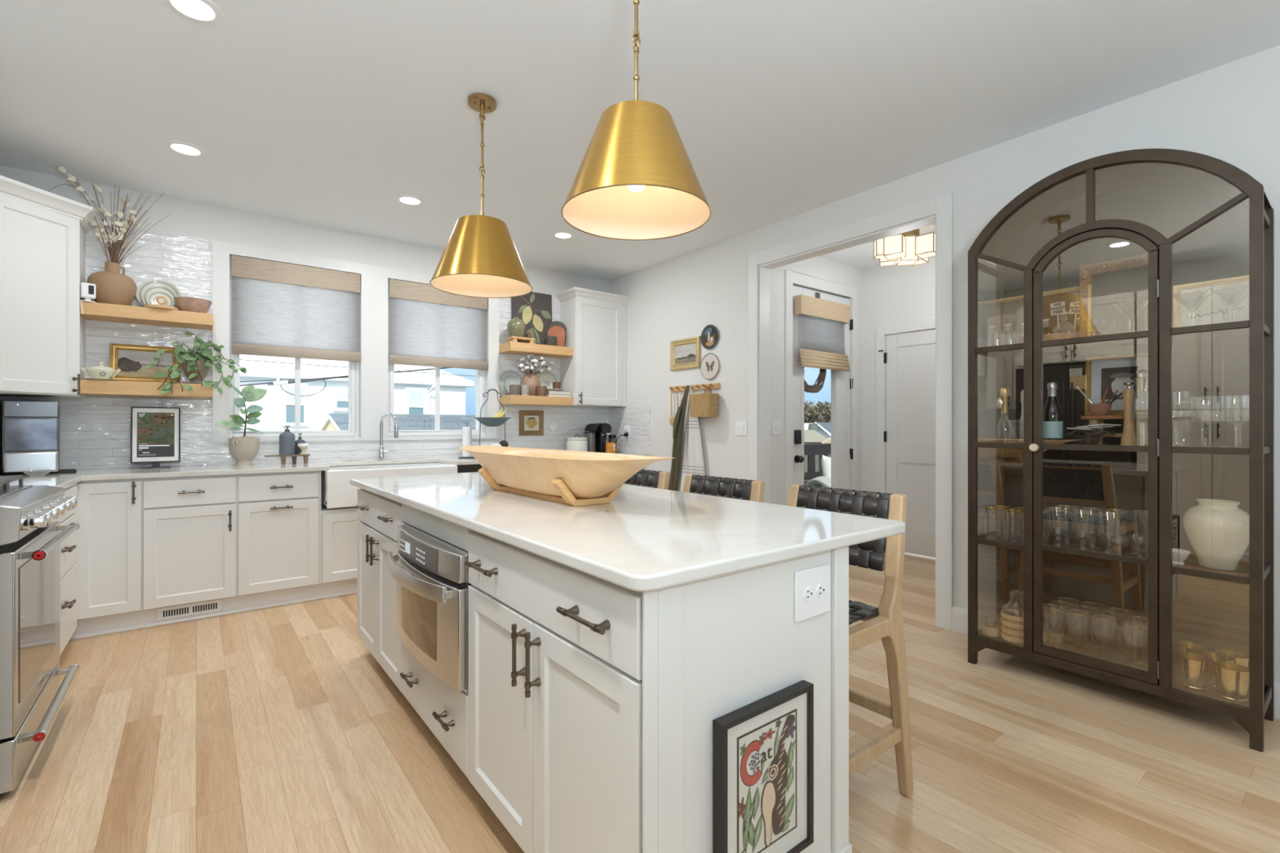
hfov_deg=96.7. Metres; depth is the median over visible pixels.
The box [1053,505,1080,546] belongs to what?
goblet
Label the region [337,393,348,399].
blind
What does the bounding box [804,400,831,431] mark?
bare tree
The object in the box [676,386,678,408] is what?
wooden spoon
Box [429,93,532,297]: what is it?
pendant lamp
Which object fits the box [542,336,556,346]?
mug
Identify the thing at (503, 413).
banana
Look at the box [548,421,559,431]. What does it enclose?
disc
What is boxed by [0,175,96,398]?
upper cabinet
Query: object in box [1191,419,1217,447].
goblet
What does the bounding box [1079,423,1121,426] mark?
paper napkin
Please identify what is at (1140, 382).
shaker
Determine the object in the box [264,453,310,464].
tray
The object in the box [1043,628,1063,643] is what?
tumbler
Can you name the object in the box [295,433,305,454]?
soap bottle
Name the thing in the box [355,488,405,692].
base cabinet
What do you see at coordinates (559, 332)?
copper tray
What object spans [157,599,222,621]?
air vent
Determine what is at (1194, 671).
cup
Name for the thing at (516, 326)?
vase
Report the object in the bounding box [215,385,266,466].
rubber plant
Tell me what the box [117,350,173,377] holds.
picture
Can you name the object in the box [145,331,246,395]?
trailing plant
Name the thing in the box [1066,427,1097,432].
paper napkin
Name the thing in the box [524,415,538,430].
picture
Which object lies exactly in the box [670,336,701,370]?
framed painting
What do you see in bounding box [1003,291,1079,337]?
picture
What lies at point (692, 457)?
apron
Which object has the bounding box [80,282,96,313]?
security camera
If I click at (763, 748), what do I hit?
print
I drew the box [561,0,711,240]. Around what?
pendant lamp
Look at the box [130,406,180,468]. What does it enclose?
smart display
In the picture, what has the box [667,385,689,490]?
apron
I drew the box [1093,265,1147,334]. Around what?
picture
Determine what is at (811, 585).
socket plate
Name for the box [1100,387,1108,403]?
tool
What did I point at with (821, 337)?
bamboo shade
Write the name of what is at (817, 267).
wall
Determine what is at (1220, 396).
bowl
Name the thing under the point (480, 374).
window
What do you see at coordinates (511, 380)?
plate
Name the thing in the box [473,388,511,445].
fruit stand
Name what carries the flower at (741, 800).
on the print at (763, 748)
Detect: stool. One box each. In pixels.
[623,469,670,489]
[682,474,764,502]
[786,484,913,797]
[1080,414,1147,444]
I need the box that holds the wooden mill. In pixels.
[1120,382,1137,445]
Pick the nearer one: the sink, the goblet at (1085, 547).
the goblet at (1085, 547)
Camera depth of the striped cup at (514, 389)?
5.14 m
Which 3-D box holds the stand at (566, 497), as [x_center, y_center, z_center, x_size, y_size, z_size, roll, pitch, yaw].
[-0.367,0.223,2.230,0.285,0.095,0.672,0,0,-38]
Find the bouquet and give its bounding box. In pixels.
[517,354,554,374]
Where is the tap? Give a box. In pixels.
[377,412,398,460]
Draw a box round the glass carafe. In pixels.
[1000,600,1023,644]
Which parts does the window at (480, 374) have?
sill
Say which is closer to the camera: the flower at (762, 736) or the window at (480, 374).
the flower at (762, 736)
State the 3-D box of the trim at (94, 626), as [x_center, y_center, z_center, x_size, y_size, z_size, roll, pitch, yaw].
[-1.308,1.127,3.990,4.068,0.115,1.045,0,0,-38]
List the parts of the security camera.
len panel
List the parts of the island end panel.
corner post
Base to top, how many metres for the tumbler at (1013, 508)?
0.152 m
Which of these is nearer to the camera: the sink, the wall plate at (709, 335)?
the sink
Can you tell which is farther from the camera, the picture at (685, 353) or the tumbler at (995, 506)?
the picture at (685, 353)
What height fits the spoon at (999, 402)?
0.220 m
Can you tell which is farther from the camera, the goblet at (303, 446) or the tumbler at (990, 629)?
the goblet at (303, 446)
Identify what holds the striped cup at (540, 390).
on the floating shelf at (523, 400)
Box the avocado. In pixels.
[499,440,508,446]
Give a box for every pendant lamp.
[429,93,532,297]
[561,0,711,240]
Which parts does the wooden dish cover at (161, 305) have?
ring handle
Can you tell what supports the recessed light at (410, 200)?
in the ceiling
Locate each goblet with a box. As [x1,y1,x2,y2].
[297,443,309,454]
[1044,506,1071,547]
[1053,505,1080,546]
[1067,509,1097,550]
[1078,506,1106,550]
[1093,511,1124,555]
[1100,508,1130,552]
[1128,510,1147,554]
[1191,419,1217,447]
[1196,420,1222,447]
[1220,395,1248,448]
[1225,419,1248,448]
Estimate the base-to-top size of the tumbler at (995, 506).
0.152 m
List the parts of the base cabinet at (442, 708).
handle, drawer, rail, handle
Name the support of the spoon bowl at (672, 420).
on the wooden spoon at (672, 419)
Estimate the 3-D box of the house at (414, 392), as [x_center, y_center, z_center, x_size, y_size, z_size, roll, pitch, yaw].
[-12.736,0.335,15.481,13.720,6.500,8.722,0,0,-38]
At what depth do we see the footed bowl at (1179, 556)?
2.31 m
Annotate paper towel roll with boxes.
[458,420,474,458]
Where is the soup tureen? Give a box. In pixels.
[81,362,120,380]
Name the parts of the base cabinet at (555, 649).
handle, door, handle, handle, drawer, handle, door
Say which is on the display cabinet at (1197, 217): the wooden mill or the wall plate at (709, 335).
the wooden mill
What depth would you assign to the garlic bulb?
4.88 m
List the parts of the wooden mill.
knob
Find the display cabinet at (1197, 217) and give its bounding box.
[968,148,1274,752]
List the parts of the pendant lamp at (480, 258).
lamp shade, rod, rod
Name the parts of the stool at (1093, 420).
leg, leg, seat, leg, leg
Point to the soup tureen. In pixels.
(100, 372)
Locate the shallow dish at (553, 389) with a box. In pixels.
[546,388,563,391]
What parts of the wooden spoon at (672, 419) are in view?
handle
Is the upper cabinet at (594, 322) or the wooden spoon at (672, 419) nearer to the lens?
the wooden spoon at (672, 419)
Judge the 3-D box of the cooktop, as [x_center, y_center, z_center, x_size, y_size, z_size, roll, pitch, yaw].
[-2.518,0.232,1.879,0.605,0.026,0.720,0,0,-38]
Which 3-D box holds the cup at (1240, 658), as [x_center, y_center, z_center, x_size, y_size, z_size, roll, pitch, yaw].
[2.423,0.988,2.333,0.105,0.117,0.105,0,0,-38]
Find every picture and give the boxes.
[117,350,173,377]
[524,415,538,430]
[675,343,695,364]
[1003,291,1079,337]
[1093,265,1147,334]
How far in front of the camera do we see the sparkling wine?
2.64 m
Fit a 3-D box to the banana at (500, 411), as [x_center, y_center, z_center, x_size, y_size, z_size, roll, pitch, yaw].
[-1.268,-0.107,4.989,0.038,0.119,0.168,0,0,38]
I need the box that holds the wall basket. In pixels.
[688,386,719,417]
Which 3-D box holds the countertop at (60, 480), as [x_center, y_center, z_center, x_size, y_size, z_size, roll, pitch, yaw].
[-1.672,0.286,4.026,4.617,0.030,1.571,0,0,-38]
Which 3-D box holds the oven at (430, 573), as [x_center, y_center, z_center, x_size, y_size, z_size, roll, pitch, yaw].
[-0.559,0.605,2.174,0.691,0.436,0.705,0,0,-38]
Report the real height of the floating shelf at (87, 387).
0.084 m
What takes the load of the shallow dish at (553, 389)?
on the book at (548, 391)
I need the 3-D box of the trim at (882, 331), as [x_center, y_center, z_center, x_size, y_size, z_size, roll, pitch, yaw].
[2.604,0.104,5.105,0.018,2.161,1.037,0,0,-38]
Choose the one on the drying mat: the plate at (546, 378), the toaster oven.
the toaster oven
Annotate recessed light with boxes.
[162,0,223,24]
[164,140,206,156]
[395,194,424,205]
[551,231,574,239]
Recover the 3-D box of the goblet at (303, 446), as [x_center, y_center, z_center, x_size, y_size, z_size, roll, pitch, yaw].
[-2.446,0.162,4.138,0.074,0.080,0.074,0,0,-38]
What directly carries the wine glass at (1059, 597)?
on the display cabinet at (1197, 217)
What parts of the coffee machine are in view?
water tank, tank lid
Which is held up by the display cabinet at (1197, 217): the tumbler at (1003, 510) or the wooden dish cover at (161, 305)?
the tumbler at (1003, 510)
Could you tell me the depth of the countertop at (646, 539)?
1.52 m
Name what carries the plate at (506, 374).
on the floating shelf at (523, 400)
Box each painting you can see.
[511,291,551,344]
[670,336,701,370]
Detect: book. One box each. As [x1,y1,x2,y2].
[546,390,571,394]
[546,393,571,397]
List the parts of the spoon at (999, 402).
handle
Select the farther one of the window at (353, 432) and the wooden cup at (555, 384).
the wooden cup at (555, 384)
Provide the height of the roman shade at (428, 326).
0.705 m
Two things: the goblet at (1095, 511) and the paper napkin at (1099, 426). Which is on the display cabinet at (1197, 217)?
the goblet at (1095, 511)
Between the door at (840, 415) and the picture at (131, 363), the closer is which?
the picture at (131, 363)
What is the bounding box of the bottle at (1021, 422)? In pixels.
[1019,390,1023,442]
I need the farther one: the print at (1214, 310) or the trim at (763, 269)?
the trim at (763, 269)
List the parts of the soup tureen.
handle, lid, handle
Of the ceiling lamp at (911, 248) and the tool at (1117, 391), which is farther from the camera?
the ceiling lamp at (911, 248)
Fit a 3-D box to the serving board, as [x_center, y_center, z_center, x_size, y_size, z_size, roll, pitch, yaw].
[-0.822,-0.901,5.591,0.195,0.274,0.043,0,0,-2]
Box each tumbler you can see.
[982,506,1002,539]
[982,622,1000,636]
[991,505,1011,537]
[1001,509,1022,542]
[1010,506,1023,540]
[1043,509,1052,542]
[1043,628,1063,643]
[1043,629,1048,642]
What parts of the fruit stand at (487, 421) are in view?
hanging dish, frame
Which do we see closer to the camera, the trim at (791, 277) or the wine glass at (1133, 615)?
the wine glass at (1133, 615)
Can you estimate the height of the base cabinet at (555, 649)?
0.884 m
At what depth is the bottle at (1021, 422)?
2.78 m
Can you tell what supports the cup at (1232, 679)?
on the display cabinet at (1197, 217)
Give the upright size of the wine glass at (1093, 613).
0.205 m
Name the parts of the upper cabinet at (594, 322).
crown, door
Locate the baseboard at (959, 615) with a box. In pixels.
[951,605,1279,719]
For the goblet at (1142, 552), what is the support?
on the display cabinet at (1197, 217)
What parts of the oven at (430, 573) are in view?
control panel, handle, door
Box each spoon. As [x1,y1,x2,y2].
[669,389,674,425]
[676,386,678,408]
[995,397,1018,441]
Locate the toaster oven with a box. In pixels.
[0,400,59,474]
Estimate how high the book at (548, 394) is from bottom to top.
0.026 m
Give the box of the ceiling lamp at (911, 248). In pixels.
[873,228,935,266]
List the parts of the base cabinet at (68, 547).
drawer, handle, handle, drawer, drawer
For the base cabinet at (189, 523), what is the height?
0.769 m
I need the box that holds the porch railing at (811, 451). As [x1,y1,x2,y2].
[804,443,831,479]
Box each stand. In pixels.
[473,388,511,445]
[477,467,623,506]
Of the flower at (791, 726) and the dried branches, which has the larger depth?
the dried branches
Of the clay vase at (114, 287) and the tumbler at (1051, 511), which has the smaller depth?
the tumbler at (1051, 511)
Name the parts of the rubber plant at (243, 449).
handle, pot, stem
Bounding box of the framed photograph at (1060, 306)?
[995,284,1091,346]
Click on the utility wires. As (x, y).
(277, 382)
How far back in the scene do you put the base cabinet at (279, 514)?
3.72 m
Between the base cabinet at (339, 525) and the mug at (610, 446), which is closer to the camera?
the base cabinet at (339, 525)
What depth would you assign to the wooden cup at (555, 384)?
5.46 m
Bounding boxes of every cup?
[298,446,307,454]
[509,384,519,395]
[520,385,529,395]
[536,386,546,395]
[552,382,560,388]
[1174,640,1208,670]
[1176,651,1212,689]
[1198,650,1234,688]
[1212,660,1248,701]
[1213,648,1248,667]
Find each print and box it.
[519,410,543,435]
[712,680,813,852]
[1173,275,1248,328]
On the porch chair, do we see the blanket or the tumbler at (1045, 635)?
the blanket
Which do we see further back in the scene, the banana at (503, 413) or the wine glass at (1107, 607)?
the banana at (503, 413)
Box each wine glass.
[1043,603,1066,650]
[1050,600,1075,650]
[1057,596,1080,645]
[1064,608,1090,656]
[1073,604,1099,657]
[1080,601,1105,651]
[1090,613,1118,663]
[1098,610,1126,663]
[1106,607,1133,659]
[1120,620,1147,670]
[1128,615,1147,670]
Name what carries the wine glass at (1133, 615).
on the display cabinet at (1197, 217)
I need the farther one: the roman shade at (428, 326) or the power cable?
the power cable
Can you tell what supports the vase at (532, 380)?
on the floating shelf at (523, 400)
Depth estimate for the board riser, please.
5.23 m
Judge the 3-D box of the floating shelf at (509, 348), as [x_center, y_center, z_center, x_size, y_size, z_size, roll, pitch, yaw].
[-0.979,-0.723,5.405,0.651,0.080,0.248,0,0,-38]
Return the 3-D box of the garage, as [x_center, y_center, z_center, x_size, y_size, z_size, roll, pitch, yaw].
[-2.426,1.635,9.517,4.937,3.900,5.213,0,0,-38]
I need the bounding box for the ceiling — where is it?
[0,0,1279,280]
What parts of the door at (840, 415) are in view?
knob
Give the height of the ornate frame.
0.400 m
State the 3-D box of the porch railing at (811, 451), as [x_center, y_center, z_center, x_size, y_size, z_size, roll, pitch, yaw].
[2.329,0.740,8.403,4.800,0.950,0.140,0,0,-38]
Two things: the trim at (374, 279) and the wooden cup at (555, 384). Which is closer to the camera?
the trim at (374, 279)
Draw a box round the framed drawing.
[1084,351,1147,415]
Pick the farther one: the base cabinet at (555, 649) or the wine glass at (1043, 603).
the wine glass at (1043, 603)
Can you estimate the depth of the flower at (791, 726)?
1.30 m
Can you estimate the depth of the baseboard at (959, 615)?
3.24 m
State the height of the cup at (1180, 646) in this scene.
0.117 m
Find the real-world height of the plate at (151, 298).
0.137 m
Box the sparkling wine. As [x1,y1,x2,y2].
[1043,382,1062,444]
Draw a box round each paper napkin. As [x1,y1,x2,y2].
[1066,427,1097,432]
[1075,426,1102,431]
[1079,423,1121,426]
[1080,425,1113,429]
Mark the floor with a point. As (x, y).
(276, 729)
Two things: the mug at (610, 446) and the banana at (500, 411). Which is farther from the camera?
the mug at (610, 446)
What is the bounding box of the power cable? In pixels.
[615,433,628,448]
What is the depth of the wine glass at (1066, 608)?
2.59 m
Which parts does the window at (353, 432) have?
sill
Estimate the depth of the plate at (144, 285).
3.79 m
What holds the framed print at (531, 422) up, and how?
attached to the wall at (95, 431)
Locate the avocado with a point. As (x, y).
(504, 443)
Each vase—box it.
[86,262,137,305]
[506,316,525,337]
[520,374,539,395]
[1182,498,1248,570]
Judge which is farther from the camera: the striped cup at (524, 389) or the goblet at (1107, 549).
the striped cup at (524, 389)
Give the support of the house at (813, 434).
on the ground
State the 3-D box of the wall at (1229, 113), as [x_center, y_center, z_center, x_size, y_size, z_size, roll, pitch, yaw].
[2.324,-0.182,2.759,0.129,2.735,8.500,0,0,-38]
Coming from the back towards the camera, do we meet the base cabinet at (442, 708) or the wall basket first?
the wall basket
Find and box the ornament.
[525,332,531,337]
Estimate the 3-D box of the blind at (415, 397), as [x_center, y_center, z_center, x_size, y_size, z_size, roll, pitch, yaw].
[-6.081,-0.755,15.478,0.380,0.440,0.010,0,0,-38]
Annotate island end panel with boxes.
[642,546,852,852]
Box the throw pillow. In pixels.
[821,454,831,478]
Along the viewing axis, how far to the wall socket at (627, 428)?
5.77 m
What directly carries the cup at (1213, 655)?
on the display cabinet at (1197, 217)
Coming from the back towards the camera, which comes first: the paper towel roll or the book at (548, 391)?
the book at (548, 391)
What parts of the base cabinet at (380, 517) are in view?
handle, door, handle, handle, drawer, handle, door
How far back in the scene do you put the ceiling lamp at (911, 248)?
4.39 m
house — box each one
[240,354,474,431]
[804,422,831,480]
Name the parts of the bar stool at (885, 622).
leg, rail, backrest, seat, seat rail, seat rail, leg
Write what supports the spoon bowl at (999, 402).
on the spoon at (999, 402)
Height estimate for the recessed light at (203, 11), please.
0.008 m
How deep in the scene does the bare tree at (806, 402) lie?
59.63 m
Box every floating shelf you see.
[80,301,213,330]
[80,379,213,398]
[499,341,573,358]
[499,395,573,406]
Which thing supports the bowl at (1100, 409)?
on the stool at (1093, 420)
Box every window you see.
[229,256,360,439]
[388,353,485,438]
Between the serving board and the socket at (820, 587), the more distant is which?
the serving board
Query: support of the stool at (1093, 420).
on the display cabinet at (1197, 217)
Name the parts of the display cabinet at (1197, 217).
post, rail, rail, rail, rail, rail, post, door post, knob, rail, door, rail, rail, panel, door post, post, pane, rail, rail, rail, rail, rail, post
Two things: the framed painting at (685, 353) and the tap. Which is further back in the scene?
the framed painting at (685, 353)
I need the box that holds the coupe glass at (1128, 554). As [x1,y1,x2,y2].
[1121,536,1146,556]
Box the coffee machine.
[583,420,611,453]
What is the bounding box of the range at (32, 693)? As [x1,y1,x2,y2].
[0,475,79,796]
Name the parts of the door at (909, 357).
panel, panel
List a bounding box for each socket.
[623,425,630,437]
[803,586,813,601]
[816,582,825,597]
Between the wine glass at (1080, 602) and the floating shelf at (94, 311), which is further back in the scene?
the floating shelf at (94, 311)
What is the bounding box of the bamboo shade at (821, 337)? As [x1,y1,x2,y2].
[794,294,855,462]
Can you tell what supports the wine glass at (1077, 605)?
on the display cabinet at (1197, 217)
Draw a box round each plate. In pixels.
[135,279,182,307]
[141,284,177,306]
[146,290,174,306]
[498,369,522,395]
[505,376,521,395]
[537,370,558,388]
[700,352,719,379]
[701,324,718,349]
[794,563,830,622]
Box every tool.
[1075,386,1093,404]
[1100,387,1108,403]
[1105,390,1118,403]
[1108,392,1123,404]
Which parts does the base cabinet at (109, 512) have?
handle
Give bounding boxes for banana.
[492,408,502,417]
[495,408,506,417]
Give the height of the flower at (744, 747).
0.023 m
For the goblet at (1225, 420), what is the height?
0.205 m
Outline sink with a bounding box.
[321,462,457,508]
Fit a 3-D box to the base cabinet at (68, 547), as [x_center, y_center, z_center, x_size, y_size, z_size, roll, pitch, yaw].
[-3.036,0.685,2.584,0.692,0.769,0.958,0,0,-38]
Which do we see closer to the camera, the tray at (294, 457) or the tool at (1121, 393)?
the tool at (1121, 393)
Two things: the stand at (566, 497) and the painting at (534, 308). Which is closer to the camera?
the stand at (566, 497)
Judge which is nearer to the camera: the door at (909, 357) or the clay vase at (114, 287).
the clay vase at (114, 287)
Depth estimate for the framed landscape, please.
3.72 m
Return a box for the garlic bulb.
[489,442,502,446]
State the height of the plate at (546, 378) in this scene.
0.259 m
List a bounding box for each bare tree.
[804,400,820,407]
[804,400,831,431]
[804,404,830,429]
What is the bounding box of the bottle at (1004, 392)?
[997,387,1012,443]
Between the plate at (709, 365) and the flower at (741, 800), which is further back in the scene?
the plate at (709, 365)
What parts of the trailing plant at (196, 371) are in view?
pot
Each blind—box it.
[285,386,303,403]
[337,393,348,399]
[408,390,423,406]
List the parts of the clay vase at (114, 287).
handle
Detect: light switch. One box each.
[735,420,746,435]
[772,420,781,435]
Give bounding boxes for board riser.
[506,336,535,343]
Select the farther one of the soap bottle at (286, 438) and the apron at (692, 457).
the apron at (692, 457)
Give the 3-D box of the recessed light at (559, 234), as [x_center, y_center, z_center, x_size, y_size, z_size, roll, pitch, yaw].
[-0.622,-1.547,4.610,0.184,0.008,0.184,0,0,-38]
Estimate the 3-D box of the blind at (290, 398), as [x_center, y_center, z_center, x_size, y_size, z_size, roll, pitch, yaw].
[-8.318,-0.755,13.737,0.370,0.440,0.010,0,0,-38]
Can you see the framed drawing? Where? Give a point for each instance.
(1110, 371)
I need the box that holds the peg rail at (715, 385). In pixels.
[669,382,719,391]
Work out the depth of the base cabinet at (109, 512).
3.23 m
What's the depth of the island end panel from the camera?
1.20 m
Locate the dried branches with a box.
[47,164,170,263]
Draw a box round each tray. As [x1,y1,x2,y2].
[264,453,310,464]
[547,325,565,346]
[1062,430,1117,444]
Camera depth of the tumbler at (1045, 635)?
2.76 m
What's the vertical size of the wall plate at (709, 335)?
0.208 m
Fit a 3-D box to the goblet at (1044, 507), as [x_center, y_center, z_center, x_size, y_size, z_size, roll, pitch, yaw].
[1.940,0.471,2.644,0.107,0.182,0.107,0,0,-38]
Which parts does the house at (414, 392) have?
pane, pane, pane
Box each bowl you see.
[173,297,212,313]
[459,445,673,498]
[669,416,674,425]
[995,397,1004,408]
[1086,403,1111,415]
[1172,548,1191,565]
[1220,395,1248,423]
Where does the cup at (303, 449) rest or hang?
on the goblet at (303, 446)
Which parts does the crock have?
lid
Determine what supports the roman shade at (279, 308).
attached to the window at (353, 432)
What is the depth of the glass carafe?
2.75 m
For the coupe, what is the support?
on the display cabinet at (1197, 217)
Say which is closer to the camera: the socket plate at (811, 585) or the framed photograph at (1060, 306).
the socket plate at (811, 585)
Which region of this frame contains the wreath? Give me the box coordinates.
[804,368,826,393]
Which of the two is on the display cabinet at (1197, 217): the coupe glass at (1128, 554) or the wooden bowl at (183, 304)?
the coupe glass at (1128, 554)
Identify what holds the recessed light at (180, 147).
in the ceiling
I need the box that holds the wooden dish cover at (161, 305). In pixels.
[143,296,178,310]
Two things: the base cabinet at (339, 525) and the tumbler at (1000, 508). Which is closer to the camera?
the tumbler at (1000, 508)
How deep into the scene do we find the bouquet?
5.36 m
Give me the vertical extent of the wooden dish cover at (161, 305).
0.091 m
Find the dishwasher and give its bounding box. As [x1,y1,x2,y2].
[457,464,482,473]
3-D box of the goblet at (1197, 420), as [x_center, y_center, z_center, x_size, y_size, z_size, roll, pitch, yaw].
[2.325,-0.018,2.323,0.083,0.205,0.083,0,0,-38]
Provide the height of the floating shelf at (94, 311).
0.077 m
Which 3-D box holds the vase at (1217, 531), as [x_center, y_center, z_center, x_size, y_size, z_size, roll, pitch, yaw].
[2.305,0.429,2.273,0.206,0.266,0.206,0,0,-38]
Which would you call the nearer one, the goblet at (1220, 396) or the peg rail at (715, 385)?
the goblet at (1220, 396)
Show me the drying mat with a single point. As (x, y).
(73, 470)
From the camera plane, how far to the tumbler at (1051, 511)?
2.76 m
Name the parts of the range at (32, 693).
panel, warming drawer, oven door, control panel, knob, knob, knob, knob, handle, handle, knob, knob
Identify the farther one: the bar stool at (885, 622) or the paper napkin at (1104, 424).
the paper napkin at (1104, 424)
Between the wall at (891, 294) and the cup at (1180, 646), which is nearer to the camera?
the cup at (1180, 646)
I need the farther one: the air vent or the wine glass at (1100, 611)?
the air vent
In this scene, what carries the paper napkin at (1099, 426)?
on the paper napkin at (1095, 428)
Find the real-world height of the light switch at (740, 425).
0.120 m
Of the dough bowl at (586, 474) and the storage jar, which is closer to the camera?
the dough bowl at (586, 474)
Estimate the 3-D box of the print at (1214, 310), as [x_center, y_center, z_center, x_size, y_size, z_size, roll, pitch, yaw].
[2.439,-0.505,2.416,0.017,0.235,0.262,1,-1,-38]
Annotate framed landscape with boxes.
[109,342,180,382]
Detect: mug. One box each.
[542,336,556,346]
[605,442,617,453]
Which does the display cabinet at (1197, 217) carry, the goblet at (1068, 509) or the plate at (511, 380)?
the goblet at (1068, 509)
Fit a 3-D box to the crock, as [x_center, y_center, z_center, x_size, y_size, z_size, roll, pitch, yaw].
[-0.614,0.172,5.567,0.204,0.197,0.204,0,0,-38]
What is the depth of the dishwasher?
4.50 m
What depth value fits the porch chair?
8.02 m
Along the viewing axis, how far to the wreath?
5.32 m
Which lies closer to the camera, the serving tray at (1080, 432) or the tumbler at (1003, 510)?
the serving tray at (1080, 432)
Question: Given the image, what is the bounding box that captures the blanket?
[804,475,831,487]
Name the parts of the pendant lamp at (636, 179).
bulb, lamp shade, rod, rod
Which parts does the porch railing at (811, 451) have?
rail, rail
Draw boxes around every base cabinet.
[52,483,77,654]
[76,478,142,619]
[142,474,236,609]
[236,471,321,595]
[321,503,359,583]
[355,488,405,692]
[400,504,474,777]
[464,531,642,852]
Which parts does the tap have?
spout, lever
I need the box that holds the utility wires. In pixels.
[240,359,474,395]
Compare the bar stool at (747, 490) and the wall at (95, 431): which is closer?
the bar stool at (747, 490)
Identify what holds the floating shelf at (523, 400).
attached to the wall at (95, 431)
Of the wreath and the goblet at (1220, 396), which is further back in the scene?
the wreath
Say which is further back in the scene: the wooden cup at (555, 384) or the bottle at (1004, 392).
the wooden cup at (555, 384)
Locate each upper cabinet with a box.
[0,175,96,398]
[555,286,629,407]
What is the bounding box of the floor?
[0,547,1279,852]
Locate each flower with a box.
[737,796,746,818]
[741,744,746,755]
[760,733,765,743]
[764,728,774,739]
[786,721,795,737]
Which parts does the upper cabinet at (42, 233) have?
crown, handle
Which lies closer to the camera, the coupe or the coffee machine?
the coupe
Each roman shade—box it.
[231,254,360,361]
[388,278,488,369]
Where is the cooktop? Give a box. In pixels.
[0,484,33,497]
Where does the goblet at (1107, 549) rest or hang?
on the display cabinet at (1197, 217)
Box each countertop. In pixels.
[0,452,644,488]
[350,471,906,591]
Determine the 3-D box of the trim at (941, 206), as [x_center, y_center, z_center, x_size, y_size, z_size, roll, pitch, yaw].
[1.340,-0.091,3.918,0.018,2.551,1.548,0,0,-38]
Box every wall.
[0,165,609,469]
[608,44,1279,683]
[769,256,862,512]
[862,256,935,516]
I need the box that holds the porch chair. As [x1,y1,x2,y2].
[804,480,828,510]
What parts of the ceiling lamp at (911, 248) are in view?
ceiling plate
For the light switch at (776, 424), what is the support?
attached to the wall at (817, 267)
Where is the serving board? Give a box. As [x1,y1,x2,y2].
[549,320,566,346]
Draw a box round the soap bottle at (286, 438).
[279,425,295,454]
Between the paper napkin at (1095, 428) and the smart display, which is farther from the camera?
the smart display
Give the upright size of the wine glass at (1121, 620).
0.205 m
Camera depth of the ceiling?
2.63 m
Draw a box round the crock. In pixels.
[566,434,587,451]
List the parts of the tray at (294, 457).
leg, leg, leg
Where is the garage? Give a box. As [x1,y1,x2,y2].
[319,413,475,430]
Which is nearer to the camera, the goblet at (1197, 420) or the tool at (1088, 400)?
the goblet at (1197, 420)
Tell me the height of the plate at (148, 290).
0.184 m
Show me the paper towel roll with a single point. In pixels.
(466, 431)
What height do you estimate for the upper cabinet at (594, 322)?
1.117 m
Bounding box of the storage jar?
[608,435,616,453]
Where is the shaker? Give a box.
[1131,368,1147,445]
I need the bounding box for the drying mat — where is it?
[0,468,76,475]
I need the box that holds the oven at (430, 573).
[387,522,471,694]
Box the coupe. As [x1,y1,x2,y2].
[1186,410,1218,446]
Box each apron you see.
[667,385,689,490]
[680,385,705,493]
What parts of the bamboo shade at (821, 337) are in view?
bead cord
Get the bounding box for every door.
[792,284,853,513]
[878,328,935,557]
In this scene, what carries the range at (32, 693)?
on the floor
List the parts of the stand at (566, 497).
arm, rail, arm, arm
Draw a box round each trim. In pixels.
[69,577,357,639]
[212,240,499,442]
[747,191,953,631]
[758,214,936,625]
[785,269,857,512]
[875,316,935,516]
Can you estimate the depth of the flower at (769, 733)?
1.25 m
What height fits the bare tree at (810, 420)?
6.072 m
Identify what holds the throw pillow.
on the porch chair
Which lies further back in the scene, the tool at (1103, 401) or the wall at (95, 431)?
the wall at (95, 431)
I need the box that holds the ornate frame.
[1079,253,1147,337]
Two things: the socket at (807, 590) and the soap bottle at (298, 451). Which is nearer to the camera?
the socket at (807, 590)
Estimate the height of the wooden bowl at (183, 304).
0.094 m
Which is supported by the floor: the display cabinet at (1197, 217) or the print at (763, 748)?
the display cabinet at (1197, 217)
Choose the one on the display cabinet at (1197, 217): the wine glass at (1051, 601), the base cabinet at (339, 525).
the wine glass at (1051, 601)
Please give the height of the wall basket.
0.262 m

